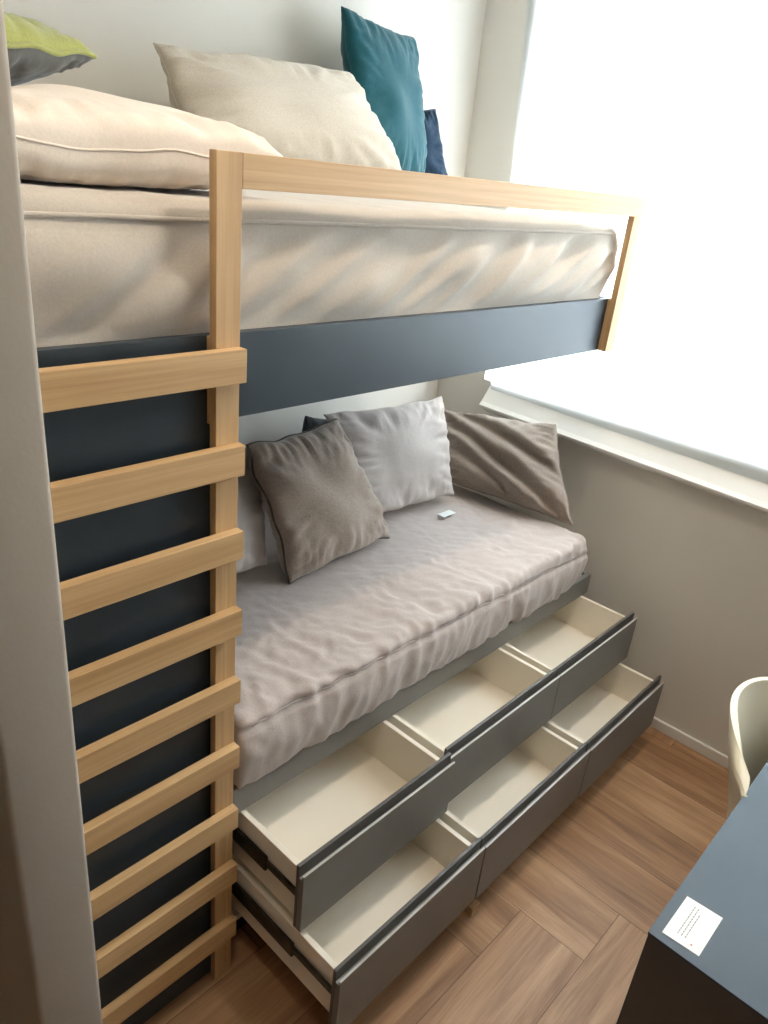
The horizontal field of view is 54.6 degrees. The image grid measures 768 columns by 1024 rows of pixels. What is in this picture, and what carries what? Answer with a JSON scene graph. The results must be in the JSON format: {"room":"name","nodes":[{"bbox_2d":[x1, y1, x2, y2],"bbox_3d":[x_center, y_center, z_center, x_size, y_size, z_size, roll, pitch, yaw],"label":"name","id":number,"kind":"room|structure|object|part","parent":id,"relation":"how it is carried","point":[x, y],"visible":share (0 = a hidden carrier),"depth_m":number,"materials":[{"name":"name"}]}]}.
{"room":"bedroom","nodes":[
{"label":"bedroom","id":0,"kind":"room"},
{"bbox_2d":[0,0,102,1023],"bbox_3d":[-0.820,-0.115,1.211,1.045,2.620,0.102,26,31,37],"label":"wall","id":1,"kind":"structure","parent":0,"point":[49,973],"depth_m":0.99,"materials":[{"name":"beige paint"}]},
{"bbox_2d":[3,0,486,498],"bbox_3d":[-1.120,-0.319,1.687,0.100,2.700,4.296,26,31,37],"label":"wall","id":2,"kind":"structure","parent":0,"point":[447,34],"depth_m":2.07,"materials":[{"name":"paint"}]},
{"bbox_2d":[207,152,645,423],"bbox_3d":[-0.229,-0.604,1.751,0.911,0.407,1.686,26,31,37],"label":"bed","id":3,"kind":"object","parent":2,"relation":"attached to","point":[288,366],"visible":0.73,"depth_m":1.48,"materials":[{"name":"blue wood"}]},
{"bbox_2d":[39,149,246,1023],"bbox_3d":[-0.414,0.339,1.310,0.038,1.790,0.372,26,31,37],"label":"ladder","id":4,"kind":"object","parent":3,"relation":"attached to","point":[221,368],"visible":0.62,"depth_m":1.25,"materials":[{"name":"brown wood"}]},
{"bbox_2d":[20,179,618,347],"bbox_3d":[-0.227,-0.585,1.757,0.887,0.319,1.693,26,31,37],"label":"mattress","id":5,"kind":"object","parent":3,"relation":"on","point":[106,263],"visible":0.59,"depth_m":1.26,"materials":[{"name":"beige fabric"}]},
{"bbox_2d":[11,84,282,189],"bbox_3d":[-0.486,-0.610,1.202,0.488,0.131,0.534,26,31,37],"label":"bed pillow","id":6,"kind":"object","parent":5,"relation":"on","point":[65,133],"visible":0.8,"depth_m":1.04,"materials":[{"name":"beige fabric"}]},
{"bbox_2d":[4,12,96,85],"bbox_3d":[-0.675,-0.763,1.214,0.596,0.122,0.356,26,31,37],"label":"cushion","id":7,"kind":"object","parent":6,"relation":"on","point":[36,50],"visible":0.91,"depth_m":1.18,"materials":[{"name":"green fabric"}]},
{"bbox_2d":[153,42,401,169],"bbox_3d":[-0.225,-0.994,1.878,0.210,0.271,0.707,26,31,37],"label":"linen pillow","id":8,"kind":"object","parent":5,"relation":"on","point":[303,111],"visible":0.71,"depth_m":1.78,"materials":[{"name":"beige fabric"}]},
{"bbox_2d":[340,6,426,172],"bbox_3d":[0.008,-1.193,2.182,0.173,0.423,0.352,26,31,37],"label":"cushion","id":9,"kind":"object","parent":5,"relation":"on","point":[384,62],"visible":0.56,"depth_m":2.11,"materials":[{"name":"fabric"}]},
{"bbox_2d":[424,109,447,174],"bbox_3d":[0.106,-1.179,2.393,0.250,0.222,0.102,-2,25,-16],"label":"cushion","id":10,"kind":"object","parent":5,"relation":"on","point":[435,164],"visible":0.28,"depth_m":2.38,"materials":[{"name":"blue fabric"}]},
{"bbox_3d":[0.186,-0.382,1.677,0.018,0.143,1.300,26,31,37],"label":"panel","id":11,"kind":"part","parent":3,"relation":"part of","materials":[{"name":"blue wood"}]},
{"bbox_3d":[0.238,-0.656,1.538,0.018,0.048,1.314,26,31,37],"label":"guard rail","id":12,"kind":"part","parent":3,"relation":"part of","materials":[{"name":"brown wood"}]},
{"bbox_3d":[0.653,-0.625,2.058,0.018,0.358,0.046,26,31,37],"label":"rail post","id":13,"kind":"part","parent":3,"relation":"part of","materials":[{"name":"brown wood"}]},
{"bbox_2d":[144,726,728,1023],"bbox_3d":[0.021,1.504,1.117,3.495,0.080,3.996,26,31,37],"label":"floor","id":14,"kind":"structure","parent":0,"point":[560,935],"depth_m":1.97,"materials":[{"name":"brown wood"}]},
{"bbox_2d":[37,332,210,1023],"bbox_3d":[-0.448,0.445,1.390,0.018,1.526,0.385,26,31,37],"label":"panel","id":15,"kind":"object","parent":14,"relation":"on","point":[81,441],"visible":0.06,"depth_m":1.27,"materials":[{"name":"blue"}]},
{"bbox_2d":[231,571,664,1023],"bbox_3d":[-0.009,0.567,2.413,1.246,0.548,1.562,26,31,37],"label":"storage drawers","id":16,"kind":"object","parent":14,"relation":"on","point":[352,855],"visible":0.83,"depth_m":1.93,"materials":[{"name":"grey paint"}]},
{"bbox_3d":[-0.187,0.664,1.864,0.470,0.148,0.472,26,31,37],"label":"drawer","id":17,"kind":"part","parent":16,"relation":"part of","materials":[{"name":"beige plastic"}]},
{"bbox_3d":[-0.112,0.872,1.863,0.470,0.143,0.472,26,31,37],"label":"drawer","id":18,"kind":"part","parent":16,"relation":"part of","materials":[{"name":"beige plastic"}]},
{"bbox_3d":[-0.006,0.753,1.715,0.014,0.164,0.496,26,31,37],"label":"drawer","id":19,"kind":"part","parent":16,"relation":"part of","materials":[{"name":"grey paint"}]},
{"bbox_3d":[0.068,0.975,1.720,0.014,0.184,0.496,26,31,37],"label":"drawer","id":20,"kind":"part","parent":16,"relation":"part of","materials":[{"name":"grey paint"}]},
{"bbox_2d":[233,483,587,788],"bbox_3d":[-0.117,0.190,2.319,0.903,0.201,1.462,26,31,37],"label":"mattress","id":21,"kind":"object","parent":16,"relation":"on","point":[317,653],"visible":0.58,"depth_m":2.00,"materials":[{"name":"grey fabric"}]},
{"bbox_2d":[236,447,266,572],"bbox_3d":[-0.463,0.013,1.958,0.218,0.321,0.484,26,31,37],"label":"cushion","id":22,"kind":"object","parent":21,"relation":"on","point":[250,513],"visible":0.2,"depth_m":2.00,"materials":[{"name":"fabric"}]},
{"bbox_2d":[302,416,327,431],"bbox_3d":[-0.193,-0.207,2.565,0.108,0.280,0.400,26,31,37],"label":"cushion","id":23,"kind":"object","parent":21,"relation":"on","point":[309,422],"visible":0.08,"depth_m":2.46,"materials":[{"name":"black fabric"}]},
{"bbox_2d":[246,418,389,583],"bbox_3d":[-0.167,-0.045,2.134,0.235,0.369,0.471,26,31,37],"label":"cushion","id":24,"kind":"object","parent":21,"relation":"on","point":[322,506],"visible":1,"depth_m":2.04,"materials":[{"name":"grey fabric"}]},
{"bbox_2d":[324,396,453,511],"bbox_3d":[0.047,-0.190,2.535,0.230,0.327,0.522,26,31,37],"label":"cushion","id":25,"kind":"object","parent":21,"relation":"on","point":[402,451],"visible":0.73,"depth_m":2.47,"materials":[{"name":"fabric"}]},
{"bbox_2d":[438,510,455,516],"bbox_3d":[0.216,0.005,2.557,0.030,0.002,0.065,26,31,37],"label":"tag","id":26,"kind":"object","parent":21,"relation":"on","point":[448,512],"visible":1,"depth_m":2.56,"materials":[{"name":"white paper"}]},
{"bbox_2d":[444,410,572,524],"bbox_3d":[0.431,-0.199,2.716,0.671,0.293,0.248,22,29,32],"label":"cushion","id":27,"kind":"object","parent":21,"relation":"on","point":[516,462],"visible":0.84,"depth_m":2.64,"materials":[{"name":"grey fabric"}]},
{"bbox_3d":[0.201,0.443,2.160,0.018,0.075,1.562,26,31,37],"label":"rail","id":28,"kind":"part","parent":16,"relation":"part of","materials":[{"name":"grey paint"}]},
{"bbox_3d":[0.152,0.536,2.226,0.470,0.148,0.501,26,31,37],"label":"drawer","id":29,"kind":"part","parent":16,"relation":"part of","materials":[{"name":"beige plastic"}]},
{"bbox_3d":[0.334,0.625,2.076,0.014,0.164,0.524,26,31,37],"label":"drawer","id":30,"kind":"part","parent":16,"relation":"part of","materials":[{"name":"grey paint"}]},
{"bbox_3d":[0.240,0.749,2.213,0.470,0.143,0.501,26,31,37],"label":"drawer","id":31,"kind":"part","parent":16,"relation":"part of","materials":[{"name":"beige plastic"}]},
{"bbox_3d":[0.419,0.853,2.071,0.014,0.184,0.524,26,31,37],"label":"drawer","id":32,"kind":"part","parent":16,"relation":"part of","materials":[{"name":"grey paint"}]},
{"bbox_3d":[0.507,0.411,2.582,0.470,0.148,0.486,26,31,37],"label":"drawer","id":33,"kind":"part","parent":16,"relation":"part of","materials":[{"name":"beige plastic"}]},
{"bbox_3d":[0.689,0.500,2.433,0.014,0.164,0.509,26,31,37],"label":"drawer","id":34,"kind":"part","parent":16,"relation":"part of","materials":[{"name":"grey paint"}]},
{"bbox_3d":[0.596,0.625,2.569,0.470,0.143,0.486,26,31,37],"label":"drawer","id":35,"kind":"part","parent":16,"relation":"part of","materials":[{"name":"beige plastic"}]},
{"bbox_3d":[0.776,0.728,2.426,0.014,0.184,0.509,26,31,37],"label":"drawer","id":36,"kind":"part","parent":16,"relation":"part of","materials":[{"name":"grey paint"}]},
{"bbox_2d":[464,899,479,916],"bbox_3d":[0.237,1.063,2.005,0.026,0.030,0.035,26,31,37],"label":"wooden block","id":37,"kind":"object","parent":14,"relation":"on","point":[471,909],"visible":0.74,"depth_m":1.99,"materials":[{"name":"brown wood"}]},
{"bbox_2d":[616,761,767,1023],"bbox_3d":[1.102,0.932,1.617,0.646,0.750,1.441,26,31,37],"label":"desk","id":38,"kind":"object","parent":14,"relation":"on","point":[727,983],"visible":1,"depth_m":1.18,"materials":[{"name":"grey laminate"}]},
{"bbox_3d":[0.618,1.105,1.131,0.644,0.745,0.025,26,31,37],"label":"panel","id":39,"kind":"part","parent":38,"relation":"part of","materials":[{"name":"black wood"}]},
{"bbox_2d":[662,896,722,955],"bbox_3d":[0.488,0.653,1.178,0.058,0.001,0.099,26,31,37],"label":"business card","id":40,"kind":"object","parent":38,"relation":"on","point":[692,925],"visible":1,"depth_m":1.18,"materials":[{"name":"white paper"}]},
{"bbox_2d":[677,907,699,937],"bbox_3d":[0.486,0.651,1.181,0.014,0.001,0.069,26,31,37],"label":"print","id":41,"kind":"object","parent":40,"relation":"on","point":[694,907],"depth_m":1.18},
{"bbox_2d":[728,677,767,816],"bbox_3d":[0.928,0.845,1.695,0.481,0.817,0.536,26,31,37],"label":"shell chair","id":42,"kind":"object","parent":14,"relation":"on","point":[748,717],"visible":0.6,"depth_m":1.68,"materials":[{"name":"beige plastic"}]},
{"bbox_2d":[436,0,767,755],"bbox_3d":[1.581,-0.189,2.022,3.495,2.700,0.200,26,31,37],"label":"wall","id":43,"kind":"structure","parent":0,"point":[690,563],"depth_m":2.62,"materials":[{"name":"paint"}]},
{"bbox_2d":[479,386,767,514],"bbox_3d":[1.306,0.032,2.185,2.536,0.179,0.056,26,31,37],"label":"window sill","id":44,"kind":"structure","parent":43,"relation":"attached to","point":[733,487],"depth_m":2.53,"materials":[{"name":"white paint"}]},
{"bbox_2d":[490,0,767,483],"bbox_3d":[1.311,-0.714,1.917,2.545,1.557,0.044,26,31,37],"label":"window","id":45,"kind":"structure","parent":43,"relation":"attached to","point":[663,102],"depth_m":2.31,"materials":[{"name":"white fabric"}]},
{"bbox_2d":[651,716,727,768],"bbox_3d":[1.714,1.123,2.195,2.600,0.043,0.012,26,31,37],"label":"baseboard","id":46,"kind":"structure","parent":43,"relation":"attached to","point":[674,733],"depth_m":2.69,"materials":[{"name":"white paint"}]}
]}

